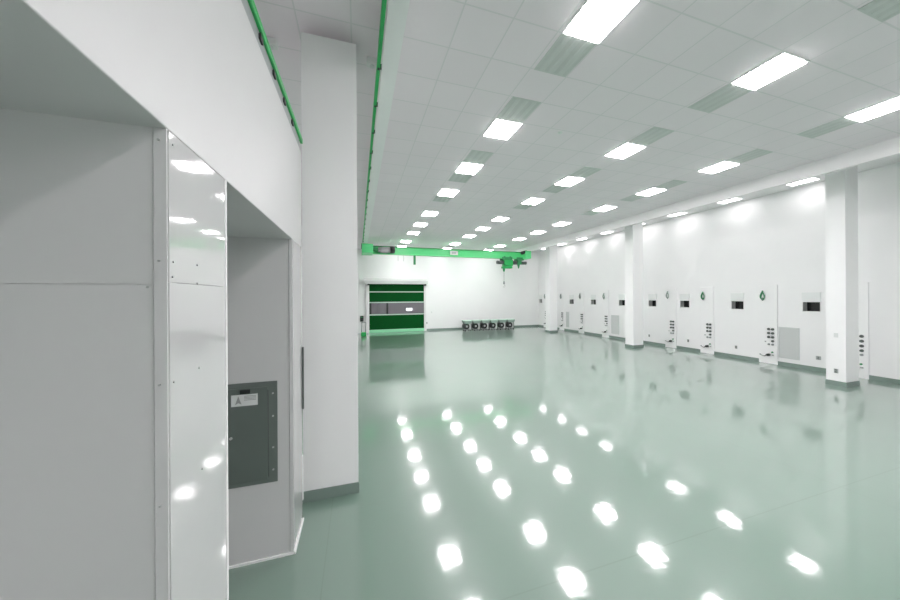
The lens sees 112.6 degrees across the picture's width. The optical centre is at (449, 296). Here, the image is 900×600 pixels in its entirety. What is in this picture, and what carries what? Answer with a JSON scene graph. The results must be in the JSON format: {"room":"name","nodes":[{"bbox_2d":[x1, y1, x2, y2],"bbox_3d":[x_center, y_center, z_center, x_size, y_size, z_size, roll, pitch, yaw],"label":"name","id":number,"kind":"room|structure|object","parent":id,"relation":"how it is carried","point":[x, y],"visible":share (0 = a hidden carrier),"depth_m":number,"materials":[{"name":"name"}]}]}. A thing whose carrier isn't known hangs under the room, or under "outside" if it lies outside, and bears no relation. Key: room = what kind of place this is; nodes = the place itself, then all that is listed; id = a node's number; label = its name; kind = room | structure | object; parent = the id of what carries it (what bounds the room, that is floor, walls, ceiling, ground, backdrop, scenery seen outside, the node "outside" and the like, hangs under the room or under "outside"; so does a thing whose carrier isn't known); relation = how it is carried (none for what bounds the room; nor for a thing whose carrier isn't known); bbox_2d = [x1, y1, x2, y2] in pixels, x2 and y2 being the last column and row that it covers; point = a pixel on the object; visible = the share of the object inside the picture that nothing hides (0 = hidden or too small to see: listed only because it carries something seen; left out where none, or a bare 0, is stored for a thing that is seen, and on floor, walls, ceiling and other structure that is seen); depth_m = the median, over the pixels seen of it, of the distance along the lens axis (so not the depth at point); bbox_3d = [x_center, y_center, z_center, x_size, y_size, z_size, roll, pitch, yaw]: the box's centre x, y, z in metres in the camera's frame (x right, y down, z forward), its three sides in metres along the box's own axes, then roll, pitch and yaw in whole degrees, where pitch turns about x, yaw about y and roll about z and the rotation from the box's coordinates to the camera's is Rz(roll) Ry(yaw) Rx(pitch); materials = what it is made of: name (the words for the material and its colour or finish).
{"room":"clean room","nodes":[
{"label":"clean room","id":0,"kind":"room"},
{"bbox_2d":[0,108,155,599],"bbox_3d":[-1.806,0.945,0.737,1.770,2.970,0.060,0,0,-17],"label":"wall panel","id":1,"kind":"object","parent":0,"point":[77,400],"visible":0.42,"depth_m":0.91,"materials":[{"name":"white metal"}]},
{"bbox_2d":[0,0,301,246],"bbox_3d":[-1.085,-1.064,-1.576,1.812,1.040,9.620,0,0,-17],"label":"wall","id":2,"kind":"structure","parent":0,"point":[195,70],"depth_m":1.02,"materials":[{"name":"white paint"}]},
{"bbox_2d":[241,0,302,145],"bbox_3d":[-0.323,-1.684,-1.027,0.032,0.191,9.220,0,0,-17],"label":"rail","id":3,"kind":"object","parent":2,"relation":"attached to","point":[250,8],"visible":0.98,"depth_m":2.16,"materials":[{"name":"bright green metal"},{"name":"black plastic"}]},
{"bbox_2d":[146,127,228,599],"bbox_3d":[-1.001,0.940,1.178,0.064,2.970,0.452,0,0,-17],"label":"wall","id":4,"kind":"structure","parent":0,"point":[190,198],"depth_m":1.09,"materials":[{"name":"white metal"}]},
{"bbox_2d":[227,236,294,568],"bbox_3d":[-2.350,0.947,2.597,1.820,2.970,0.074,0,0,-17],"label":"wall panel","id":5,"kind":"object","parent":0,"point":[257,268],"visible":0.22,"depth_m":2.76,"materials":[{"name":"white"}]},
{"bbox_2d":[228,381,277,488],"bbox_3d":[-1.840,1.251,2.710,0.498,0.934,0.036,0,0,-17],"label":"electrical panel","id":6,"kind":"object","parent":5,"relation":"attached to","point":[252,407],"visible":0.88,"depth_m":2.72,"materials":[{"name":"grey metal"}]},
{"bbox_2d":[235,395,255,404],"bbox_3d":[-1.841,0.932,2.704,0.165,0.075,0.001,0,0,-17],"label":"label","id":7,"kind":"object","parent":6,"relation":"attached to","point":[239,399],"depth_m":2.70,"materials":[{"name":"grey paper"}]},
{"bbox_2d":[289,239,303,553],"bbox_3d":[-1.557,0.943,3.060,0.048,2.970,0.494,0,0,-17],"label":"wall","id":8,"kind":"structure","parent":0,"point":[296,351],"depth_m":2.95,"materials":[{"name":"white metal"}]},
{"bbox_2d":[301,225,302,346],"bbox_3d":[-4.591,-0.391,6.437,0.200,5.670,27.000,0,0,-17],"label":"wall","id":9,"kind":"structure","parent":0,"point":[301,225],"depth_m":13.41,"materials":[{"name":"white paint"}]},
{"bbox_2d":[301,32,358,502],"bbox_3d":[-1.552,-0.407,3.968,0.645,5.670,0.724,0,0,-17],"label":"wall column","id":10,"kind":"structure","parent":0,"point":[328,65],"depth_m":3.63,"materials":[{"name":"white paint"}]},
{"bbox_2d":[357,249,538,332],"bbox_3d":[-0.692,-0.556,21.859,16.300,5.960,0.200,0,0,-17],"label":"wall","id":11,"kind":"structure","parent":0,"point":[458,289],"depth_m":22.23,"materials":[{"name":"white paint"}]},
{"bbox_2d":[364,278,427,332],"bbox_3d":[-3.674,0.599,20.618,4.300,3.680,0.420,0,0,-17],"label":"door","id":12,"kind":"structure","parent":11,"relation":"in","point":[392,304],"depth_m":20.71,"materials":[{"name":"green metal"}]},
{"bbox_2d":[364,278,427,283],"bbox_3d":[-3.682,-1.051,20.618,4.300,0.380,0.420,0,0,-17],"label":"hood","id":13,"kind":"object","parent":12,"relation":"attached to","point":[366,280],"depth_m":20.38,"materials":[{"name":"grey metal"}]},
{"bbox_2d":[427,325,538,330],"bbox_3d":[2.739,2.343,22.794,9.220,0.125,0.015,0,0,-17],"label":"baseboard","id":14,"kind":"structure","parent":11,"relation":"attached to","point":[516,325],"depth_m":22.11,"materials":[{"name":"grey"}]},
{"bbox_2d":[545,245,557,332],"bbox_3d":[6.819,-0.596,20.203,0.618,5.960,0.498,0,0,-17],"label":"wall column","id":15,"kind":"structure","parent":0,"point":[550,252],"depth_m":20.00,"materials":[{"name":"white paint"}]},
{"bbox_2d":[229,326,899,599],"bbox_3d":[3.312,2.503,8.856,16.300,0.200,27.000,0,0,-17],"label":"floor","id":16,"kind":"structure","parent":0,"point":[518,463],"depth_m":3.90,"materials":[{"name":"green paint"}]},
{"bbox_2d":[361,322,365,335],"bbox_3d":[-5.345,2.018,18.571,0.310,0.860,0.310,0,0,-17],"label":"post","id":17,"kind":"object","parent":16,"relation":"on","point":[362,333],"visible":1,"depth_m":18.51,"materials":[{"name":"green"}]},
{"bbox_2d":[462,320,471,330],"bbox_3d":[1.180,2.036,21.017,0.600,0.755,0.580,0,0,-17],"label":"rolling cart","id":18,"kind":"object","parent":16,"relation":"on","point":[466,325],"visible":1,"depth_m":20.80,"materials":[{"name":"grey metal"}]},
{"bbox_2d":[471,320,480,330],"bbox_3d":[1.816,2.033,21.212,0.600,0.755,0.580,0,0,-17],"label":"rolling cart","id":19,"kind":"object","parent":16,"relation":"on","point":[475,324],"visible":0.95,"depth_m":20.96,"materials":[{"name":"grey metal"}]},
{"bbox_2d":[480,319,489,330],"bbox_3d":[2.452,2.030,21.406,0.600,0.755,0.580,0,0,-17],"label":"rolling cart","id":20,"kind":"object","parent":16,"relation":"on","point":[484,324],"visible":0.97,"depth_m":21.17,"materials":[{"name":"grey metal"}]},
{"bbox_2d":[488,319,497,329],"bbox_3d":[3.088,2.026,21.601,0.600,0.755,0.580,0,0,-17],"label":"rolling cart","id":21,"kind":"object","parent":16,"relation":"on","point":[493,322],"visible":0.96,"depth_m":21.36,"materials":[{"name":"grey metal"}]},
{"bbox_2d":[497,319,506,329],"bbox_3d":[3.723,2.023,21.796,0.600,0.755,0.580,0,0,-17],"label":"rolling cart","id":22,"kind":"object","parent":16,"relation":"on","point":[501,323],"visible":0.86,"depth_m":21.56,"materials":[{"name":"grey metal"}]},
{"bbox_2d":[506,319,514,329],"bbox_3d":[4.359,2.020,21.991,0.600,0.755,0.580,0,0,-17],"label":"rolling cart","id":23,"kind":"object","parent":16,"relation":"on","point":[510,322],"visible":0.9,"depth_m":21.74,"materials":[{"name":"grey metal"}]},
{"bbox_2d":[254,0,899,251],"bbox_3d":[1.732,-3.309,8.381,13.060,0.100,27.000,0,0,-17],"label":"ceiling","id":24,"kind":"structure","parent":0,"point":[461,62],"depth_m":4.92,"materials":[{"name":"tile"}]},
{"bbox_2d":[266,36,277,49],"bbox_3d":[-2.253,-3.186,3.780,0.140,0.105,0.100,0,0,-17],"label":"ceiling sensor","id":25,"kind":"object","parent":24,"relation":"attached to","point":[273,43],"visible":0.62,"depth_m":3.75,"materials":[{"name":"white"}]},
{"bbox_2d":[367,56,376,68],"bbox_3d":[-1.066,-3.192,4.103,0.140,0.105,0.100,0,0,-17],"label":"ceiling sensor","id":26,"kind":"object","parent":24,"relation":"attached to","point":[371,61],"visible":0.84,"depth_m":4.06,"materials":[{"name":"white"}]},
{"bbox_2d":[363,0,409,243],"bbox_3d":[-1.830,-3.063,7.278,0.200,0.346,26.980,0,0,-17],"label":"girder","id":27,"kind":"object","parent":24,"relation":"hanging from","point":[396,10],"visible":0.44,"depth_m":4.09,"materials":[{"name":"white metal"}]},
{"bbox_2d":[362,0,386,242],"bbox_3d":[-1.380,-2.920,5.387,0.070,0.075,22.100,0,0,-17],"label":"rail","id":28,"kind":"object","parent":27,"relation":"attached to","point":[384,2],"visible":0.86,"depth_m":4.11,"materials":[{"name":"green"}]},
{"bbox_2d":[361,243,530,264],"bbox_3d":[0.049,-2.403,18.114,10.380,1.066,1.100,0,0,-17],"label":"crane","id":29,"kind":"object","parent":27,"relation":"hanging from","point":[367,249],"visible":0.99,"depth_m":17.85,"materials":[{"name":"green paint"}]},
{"bbox_2d":[496,256,516,286],"bbox_3d":[3.635,-1.570,19.192,1.380,1.958,0.440,0,0,-17],"label":"hoist","id":30,"kind":"object","parent":29,"relation":"hanging from","point":[507,262],"visible":0.98,"depth_m":19.05,"materials":[{"name":"green paint"}]},
{"bbox_2d":[514,257,526,268],"bbox_3d":[4.601,-2.169,19.510,0.780,0.690,0.400,0,0,-17],"label":"trolley","id":31,"kind":"object","parent":29,"relation":"hanging from","point":[519,260],"visible":0.9,"depth_m":19.34,"materials":[{"name":"green metal"}]},
{"bbox_2d":[407,231,419,234],"bbox_3d":[-1.869,-3.229,15.250,0.559,0.022,0.619,0,0,-17],"label":"recessed light","id":32,"kind":"object","parent":24,"relation":"in","point":[409,232],"visible":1,"depth_m":15.21,"materials":[{"name":"white plastic"}]},
{"bbox_2d":[413,222,427,226],"bbox_3d":[-1.328,-3.232,13.486,0.559,0.022,0.619,0,0,-17],"label":"recessed light","id":33,"kind":"object","parent":24,"relation":"in","point":[416,223],"visible":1,"depth_m":13.40,"materials":[{"name":"white plastic"}]},
{"bbox_2d":[414,223,426,226],"bbox_3d":[-1.328,-3.232,13.486,0.515,0.021,0.575,0,0,-17],"label":"diffuser","id":34,"kind":"object","parent":33,"relation":"attached to","point":[416,224],"depth_m":13.41,"materials":[{"name":"white plastic"}]},
{"bbox_2d":[422,211,438,215],"bbox_3d":[-0.787,-3.235,11.722,0.559,0.022,0.619,0,0,-17],"label":"recessed light","id":35,"kind":"object","parent":24,"relation":"in","point":[425,213],"visible":1,"depth_m":11.64,"materials":[{"name":"white plastic"}]},
{"bbox_2d":[433,195,451,201],"bbox_3d":[-0.256,-3.244,9.955,0.530,0.010,0.625,0,0,-17],"label":"ceiling vent","id":36,"kind":"object","parent":24,"relation":"in","point":[437,198],"visible":0.98,"depth_m":9.93,"materials":[{"name":"grey metal"}]},
{"bbox_2d":[437,188,459,196],"bbox_3d":[-0.066,-3.239,9.370,0.559,0.022,0.619,0,0,-17],"label":"recessed light","id":37,"kind":"object","parent":24,"relation":"in","point":[443,192],"visible":1,"depth_m":9.30,"materials":[{"name":"white plastic"}]},
{"bbox_2d":[448,172,472,182],"bbox_3d":[0.285,-3.247,8.191,0.530,0.010,0.625,0,0,-17],"label":"ceiling vent","id":38,"kind":"object","parent":24,"relation":"in","point":[456,177],"visible":1,"depth_m":8.18,"materials":[{"name":"grey"}]},
{"bbox_2d":[455,162,483,174],"bbox_3d":[0.475,-3.241,7.606,0.559,0.022,0.619,0,0,-17],"label":"recessed light","id":39,"kind":"object","parent":24,"relation":"in","point":[464,167],"visible":1,"depth_m":7.57,"materials":[{"name":"white plastic"}]},
{"bbox_2d":[463,150,492,164],"bbox_3d":[0.646,-3.248,7.015,0.530,0.010,0.625,0,0,-17],"label":"ceiling vent","id":40,"kind":"object","parent":24,"relation":"in","point":[475,156],"visible":1,"depth_m":7.00,"materials":[{"name":"grey"}]},
{"bbox_2d":[475,227,489,230],"bbox_3d":[1.575,-3.247,14.376,0.559,0.022,0.619,0,0,-17],"label":"recessed light","id":41,"kind":"object","parent":24,"relation":"in","point":[479,228],"visible":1,"depth_m":14.26,"materials":[{"name":"white plastic"}]},
{"bbox_2d":[491,217,508,221],"bbox_3d":[2.116,-3.250,12.612,0.559,0.022,0.619,0,0,-17],"label":"recessed light","id":42,"kind":"object","parent":24,"relation":"in","point":[502,219],"visible":1,"depth_m":12.60,"materials":[{"name":"white plastic"}]},
{"bbox_2d":[483,118,522,139],"bbox_3d":[1.016,-3.244,5.842,0.559,0.022,0.619,0,0,-17],"label":"recessed light","id":43,"kind":"object","parent":24,"relation":"in","point":[500,128],"visible":1,"depth_m":5.80,"materials":[{"name":"white plastic"}]},
{"bbox_2d":[497,96,540,122],"bbox_3d":[1.187,-3.251,5.251,0.530,0.010,0.625,0,0,-17],"label":"ceiling vent","id":44,"kind":"object","parent":24,"relation":"in","point":[517,109],"visible":1,"depth_m":5.21,"materials":[{"name":"grey metal"}]},
{"bbox_2d":[514,204,532,208],"bbox_3d":[2.648,-3.259,10.845,0.530,0.010,0.625,0,0,-17],"label":"ceiling vent","id":45,"kind":"object","parent":24,"relation":"in","point":[520,206],"visible":0.96,"depth_m":10.85,"materials":[{"name":"grey metal"}]},
{"bbox_2d":[521,198,544,204],"bbox_3d":[2.838,-3.254,10.260,0.559,0.022,0.619,0,0,-17],"label":"recessed light","id":46,"kind":"object","parent":24,"relation":"in","point":[533,201],"visible":1,"depth_m":10.23,"materials":[{"name":"white plastic"}]},
{"bbox_2d":[531,231,545,233],"bbox_3d":[4.479,-3.263,15.267,0.559,0.022,0.619,0,0,-17],"label":"recessed light","id":47,"kind":"object","parent":24,"relation":"in","point":[534,232],"visible":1,"depth_m":15.22,"materials":[{"name":"white plastic"}]},
{"bbox_2d":[542,185,568,192],"bbox_3d":[3.189,-3.262,9.082,0.530,0.010,0.625,0,0,-17],"label":"ceiling vent","id":48,"kind":"object","parent":24,"relation":"in","point":[554,188],"visible":0.96,"depth_m":9.06,"materials":[{"name":"grey metal"}]},
{"bbox_2d":[553,222,569,225],"bbox_3d":[5.020,-3.265,13.503,0.559,0.022,0.619,0,0,-17],"label":"recessed light","id":49,"kind":"object","parent":24,"relation":"in","point":[559,223],"visible":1,"depth_m":13.39,"materials":[{"name":"white plastic"}]},
{"bbox_2d":[534,34,595,76],"bbox_3d":[1.547,-3.253,4.075,0.530,0.010,0.625,0,0,-17],"label":"ceiling vent","id":50,"kind":"object","parent":24,"relation":"in","point":[567,51],"visible":1,"depth_m":4.05,"materials":[{"name":"grey metal"}]},
{"bbox_2d":[554,176,584,185],"bbox_3d":[3.379,-3.257,8.496,0.559,0.022,0.619,0,0,-17],"label":"recessed light","id":51,"kind":"object","parent":24,"relation":"in","point":[568,181],"visible":1,"depth_m":8.46,"materials":[{"name":"white plastic"}]},
{"bbox_2d":[569,166,600,177],"bbox_3d":[3.549,-3.264,7.905,0.530,0.010,0.625,0,0,-17],"label":"ceiling vent","id":52,"kind":"object","parent":24,"relation":"in","point":[584,172],"visible":1,"depth_m":7.88,"materials":[{"name":"grey"}]},
{"bbox_2d":[581,210,602,215],"bbox_3d":[5.551,-3.274,11.736,0.530,0.010,0.625,0,0,-17],"label":"ceiling vent","id":53,"kind":"object","parent":24,"relation":"in","point":[591,212],"visible":0.99,"depth_m":11.69,"materials":[{"name":"grey metal"}]},
{"bbox_2d":[562,0,640,44],"bbox_3d":[1.737,-3.248,3.490,0.559,0.022,0.619,0,0,-17],"label":"recessed light","id":54,"kind":"object","parent":24,"relation":"in","point":[595,19],"visible":1,"depth_m":3.50,"materials":[{"name":"white plastic"}]},
{"bbox_2d":[593,205,616,211],"bbox_3d":[5.741,-3.269,11.151,0.559,0.022,0.619,0,0,-17],"label":"recessed light","id":55,"kind":"object","parent":24,"relation":"in","point":[605,207],"visible":1,"depth_m":11.10,"materials":[{"name":"white plastic"}]},
{"bbox_2d":[604,142,646,158],"bbox_3d":[3.920,-3.260,6.732,0.559,0.022,0.619,0,0,-17],"label":"recessed light","id":56,"kind":"object","parent":24,"relation":"in","point":[625,150],"visible":1,"depth_m":6.67,"materials":[{"name":"white plastic"}]},
{"bbox_2d":[621,194,645,201],"bbox_3d":[6.092,-3.277,9.972,0.530,0.010,0.625,0,0,-17],"label":"ceiling vent","id":57,"kind":"object","parent":24,"relation":"in","point":[631,198],"visible":0.98,"depth_m":9.93,"materials":[{"name":"grey metal"}]},
{"bbox_2d":[627,126,673,145],"bbox_3d":[4.090,-3.267,6.142,0.530,0.010,0.625,0,0,-17],"label":"ceiling vent","id":58,"kind":"object","parent":24,"relation":"in","point":[653,134],"visible":1,"depth_m":6.11,"materials":[{"name":"grey"}]},
{"bbox_2d":[636,188,666,195],"bbox_3d":[6.282,-3.272,9.387,0.559,0.022,0.619,0,0,-17],"label":"recessed light","id":59,"kind":"object","parent":24,"relation":"in","point":[651,191],"visible":1,"depth_m":9.31,"materials":[{"name":"white plastic"}]},
{"bbox_2d":[653,180,686,188],"bbox_3d":[6.453,-3.279,8.796,0.530,0.010,0.625,0,0,-17],"label":"ceiling vent","id":60,"kind":"object","parent":24,"relation":"in","point":[673,183],"visible":1,"depth_m":8.77,"materials":[{"name":"grey metal"}]},
{"bbox_2d":[511,136,899,251],"bbox_3d":[8.047,-3.262,10.318,0.150,0.640,27.000,0,0,-17],"label":"ceiling beam","id":61,"kind":"structure","parent":24,"relation":"attached to","point":[889,148],"depth_m":8.33,"materials":[{"name":"white paint"}]},
{"bbox_2d":[687,83,751,112],"bbox_3d":[4.451,-3.268,4.966,0.530,0.010,0.625,0,0,-17],"label":"ceiling vent","id":62,"kind":"object","parent":24,"relation":"in","point":[729,92],"visible":1,"depth_m":4.94,"materials":[{"name":"grey metal"}]},
{"bbox_2d":[698,161,740,173],"bbox_3d":[6.823,-3.275,7.623,0.559,0.022,0.619,0,0,-17],"label":"recessed light","id":63,"kind":"object","parent":24,"relation":"in","point":[723,165],"visible":1,"depth_m":7.58,"materials":[{"name":"white plastic"}]},
{"bbox_2d":[726,149,771,162],"bbox_3d":[6.994,-3.282,7.032,0.530,0.010,0.625,0,0,-17],"label":"ceiling vent","id":64,"kind":"object","parent":24,"relation":"in","point":[756,153],"visible":1,"depth_m":7.01,"materials":[{"name":"grey"}]},
{"bbox_2d":[730,51,809,90],"bbox_3d":[4.641,-3.263,4.381,0.559,0.022,0.619,0,0,-17],"label":"recessed light","id":65,"kind":"object","parent":24,"relation":"in","point":[783,63],"visible":1,"depth_m":4.33,"materials":[{"name":"white plastic"}]},
{"bbox_2d":[796,117,857,137],"bbox_3d":[7.354,-3.284,5.856,0.530,0.010,0.625,0,0,-17],"label":"ceiling vent","id":66,"kind":"object","parent":24,"relation":"in","point":[842,122],"visible":1,"depth_m":5.83,"materials":[{"name":"grey"}]},
{"bbox_2d":[843,96,899,121],"bbox_3d":[7.544,-3.279,5.271,0.559,0.022,0.619,0,0,-17],"label":"recessed light","id":67,"kind":"object","parent":24,"relation":"in","point":[893,104],"visible":1,"depth_m":5.27,"materials":[{"name":"white plastic"}]},
{"bbox_2d":[857,0,899,21],"bbox_3d":[4.992,-3.271,3.202,0.530,0.010,0.625,0,0,-17],"label":"ceiling vent","id":68,"kind":"object","parent":24,"relation":"in","point":[880,10],"visible":1,"depth_m":3.41,"materials":[{"name":"grey metal"}]},
{"bbox_2d":[625,223,643,347],"bbox_3d":[8.676,-0.605,14.146,0.618,5.960,0.468,0,0,-17],"label":"wall column","id":69,"kind":"structure","parent":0,"point":[633,233],"depth_m":13.96,"materials":[{"name":"white paint"}]},
{"bbox_2d":[532,155,899,251],"bbox_3d":[9.523,-3.640,10.771,3.240,0.100,27.000,0,0,-17],"label":"ceiling","id":70,"kind":"structure","parent":0,"point":[895,159],"depth_m":10.77,"materials":[{"name":"white paint"}]},
{"bbox_2d":[669,212,686,216],"bbox_3d":[9.790,-3.580,13.039,0.559,0.022,0.619,0,0,-17],"label":"recessed light","id":71,"kind":"object","parent":70,"relation":"in","point":[681,212],"visible":0.49,"depth_m":13.04,"materials":[{"name":"white plastic"}]},
{"bbox_2d":[719,198,742,203],"bbox_3d":[10.355,-3.583,11.194,0.559,0.022,0.619,0,0,-17],"label":"recessed light","id":72,"kind":"object","parent":70,"relation":"in","point":[734,199],"visible":0.53,"depth_m":11.15,"materials":[{"name":"white plastic"}]},
{"bbox_2d":[788,177,819,185],"bbox_3d":[10.921,-3.586,9.348,0.559,0.022,0.619,0,0,-17],"label":"recessed light","id":73,"kind":"object","parent":70,"relation":"in","point":[814,178],"visible":0.5,"depth_m":9.32,"materials":[{"name":"white plastic"}]},
{"bbox_2d":[538,162,899,379],"bbox_3d":[11.116,-0.618,11.255,0.060,5.960,27.000,0,0,-17],"label":"wall","id":74,"kind":"structure","parent":0,"point":[778,238],"depth_m":11.10,"materials":[{"name":"white paint"}]},
{"bbox_2d":[543,292,545,326],"bbox_3d":[7.353,1.002,23.218,0.135,2.760,0.505,0,0,-17],"label":"chase","id":75,"kind":"object","parent":74,"relation":"attached to","point":[544,310],"visible":0.55,"depth_m":23.34,"materials":[{"name":"white paint"}]},
{"bbox_2d":[559,291,563,329],"bbox_3d":[7.922,0.999,21.364,0.135,2.760,0.505,0,0,-17],"label":"chase","id":76,"kind":"object","parent":74,"relation":"attached to","point":[561,301],"visible":1,"depth_m":21.39,"materials":[{"name":"white paint"}]},
{"bbox_2d":[566,312,568,326],"bbox_3d":[8.156,1.587,20.814,0.016,1.060,0.300,0,0,-17],"label":"air vent","id":77,"kind":"object","parent":74,"relation":"in","point":[567,313],"visible":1,"depth_m":20.82,"materials":[{"name":"white metal"}]},
{"bbox_2d":[569,295,573,303],"bbox_3d":[8.428,0.196,20.460,0.370,0.630,0.420,0,0,-17],"label":"window","id":78,"kind":"structure","parent":74,"relation":"in","point":[571,297],"depth_m":20.56,"materials":[{"name":"grey metal"}]},
{"bbox_2d":[578,291,583,332],"bbox_3d":[8.493,0.996,19.501,0.135,2.760,0.505,0,0,-17],"label":"chase","id":79,"kind":"object","parent":74,"relation":"attached to","point":[580,300],"visible":1,"depth_m":19.48,"materials":[{"name":"white paint"}]},
{"bbox_2d":[591,295,595,304],"bbox_3d":[9.008,0.193,18.567,0.370,0.630,0.420,0,0,-17],"label":"window","id":80,"kind":"structure","parent":74,"relation":"in","point":[593,297],"depth_m":18.59,"materials":[{"name":"grey"}]},
{"bbox_2d":[602,290,608,337],"bbox_3d":[9.077,0.993,17.598,0.135,2.760,0.505,0,0,-17],"label":"chase","id":81,"kind":"object","parent":74,"relation":"attached to","point":[605,302],"visible":1,"depth_m":17.58,"materials":[{"name":"white paint"}]},
{"bbox_2d":[611,315,618,333],"bbox_3d":[9.336,1.581,16.965,0.016,1.060,0.530,0,0,-17],"label":"air vent","id":82,"kind":"object","parent":74,"relation":"in","point":[614,318],"visible":1,"depth_m":16.95,"materials":[{"name":"white metal"}]},
{"bbox_2d":[618,294,624,305],"bbox_3d":[9.621,0.190,16.569,0.370,0.630,0.420,0,0,-17],"label":"window","id":83,"kind":"structure","parent":74,"relation":"in","point":[621,297],"depth_m":16.63,"materials":[{"name":"grey metal"}]},
{"bbox_2d":[618,294,624,299],"bbox_3d":[9.458,0.030,16.519,0.030,0.310,0.420,0,0,-17],"label":"shutter","id":84,"kind":"object","parent":83,"relation":"attached to","point":[620,296],"depth_m":16.52,"materials":[{"name":"white metal"}]},
{"bbox_2d":[648,294,655,306],"bbox_3d":[10.146,0.187,14.857,0.370,0.630,0.420,0,0,-17],"label":"window","id":85,"kind":"structure","parent":74,"relation":"in","point":[651,297],"depth_m":14.93,"materials":[{"name":"grey"}]},
{"bbox_2d":[648,294,655,299],"bbox_3d":[9.983,0.028,14.807,0.030,0.310,0.420,0,0,-17],"label":"shutter","id":86,"kind":"object","parent":85,"relation":"attached to","point":[650,296],"depth_m":14.80,"materials":[{"name":"white metal"}]},
{"bbox_2d":[665,288,676,347],"bbox_3d":[10.205,0.987,13.919,0.135,2.760,0.505,0,0,-17],"label":"chase","id":87,"kind":"object","parent":74,"relation":"attached to","point":[670,303],"visible":1,"depth_m":13.92,"materials":[{"name":"white paint"}]},
{"bbox_2d":[679,294,689,307],"bbox_3d":[10.595,0.184,13.395,0.370,0.630,0.420,0,0,-17],"label":"window","id":88,"kind":"structure","parent":74,"relation":"in","point":[684,298],"depth_m":13.41,"materials":[{"name":"grey"}]},
{"bbox_2d":[679,294,689,300],"bbox_3d":[10.431,0.025,13.345,0.030,0.310,0.420,0,0,-17],"label":"shutter","id":89,"kind":"object","parent":88,"relation":"attached to","point":[682,297],"depth_m":13.33,"materials":[{"name":"white metal"}]},
{"bbox_2d":[700,287,713,353],"bbox_3d":[10.649,0.984,12.471,0.135,2.760,0.505,0,0,-17],"label":"chase","id":90,"kind":"object","parent":74,"relation":"attached to","point":[706,305],"visible":1,"depth_m":12.45,"materials":[{"name":"white paint"}]},
{"bbox_2d":[539,325,899,383],"bbox_3d":[11.095,2.299,11.243,0.015,0.125,27.000,0,0,-17],"label":"baseboard","id":91,"kind":"structure","parent":74,"relation":"attached to","point":[876,378],"depth_m":11.11,"materials":[{"name":"grey"}]},
{"bbox_2d":[730,293,743,309],"bbox_3d":[11.163,0.181,11.540,0.370,0.630,0.420,0,0,-17],"label":"window","id":92,"kind":"structure","parent":74,"relation":"in","point":[737,299],"depth_m":11.56,"materials":[{"name":"grey"}]},
{"bbox_2d":[730,293,743,300],"bbox_3d":[11.000,0.022,11.490,0.030,0.310,0.420,0,0,-17],"label":"shutter","id":93,"kind":"object","parent":92,"relation":"attached to","point":[734,296],"depth_m":11.47,"materials":[{"name":"white metal"}]},
{"bbox_2d":[759,285,777,364],"bbox_3d":[11.219,0.981,10.612,0.135,2.760,0.505,0,0,-17],"label":"chase","id":94,"kind":"object","parent":74,"relation":"attached to","point":[768,308],"visible":1,"depth_m":10.59,"materials":[{"name":"white paint"}]},
{"bbox_2d":[760,290,764,300],"bbox_3d":[11.168,-0.038,10.715,0.093,0.366,0.145,0,0,-17],"label":"cord","id":95,"kind":"object","parent":94,"relation":"hanging from","point":[762,291],"visible":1,"depth_m":10.72,"materials":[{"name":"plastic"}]},
{"bbox_2d":[778,327,799,359],"bbox_3d":[11.435,1.570,10.122,0.016,1.060,0.515,0,0,-17],"label":"air vent","id":96,"kind":"object","parent":74,"relation":"in","point":[789,338],"visible":1,"depth_m":10.11,"materials":[{"name":"white metal"}]},
{"bbox_2d":[802,292,820,311],"bbox_3d":[11.738,0.178,9.666,0.370,0.630,0.420,0,0,-17],"label":"window","id":97,"kind":"structure","parent":74,"relation":"in","point":[812,300],"depth_m":9.67,"materials":[{"name":"grey"}]},
{"bbox_2d":[802,292,820,301],"bbox_3d":[11.575,0.019,9.616,0.030,0.310,0.420,0,0,-17],"label":"shutter","id":98,"kind":"object","parent":97,"relation":"attached to","point":[806,296],"depth_m":9.60,"materials":[{"name":"white metal"}]},
{"bbox_2d":[858,282,868,378],"bbox_3d":[11.788,0.978,8.758,0.135,2.760,0.505,0,0,-17],"label":"chase","id":99,"kind":"object","parent":74,"relation":"attached to","point":[863,288],"visible":0.48,"depth_m":8.61,"materials":[{"name":"white paint"}]},
{"bbox_2d":[825,166,859,387],"bbox_3d":[10.539,-0.615,8.070,0.618,5.960,0.378,0,0,-17],"label":"wall column","id":100,"kind":"structure","parent":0,"point":[841,187],"depth_m":7.94,"materials":[{"name":"white paint"}]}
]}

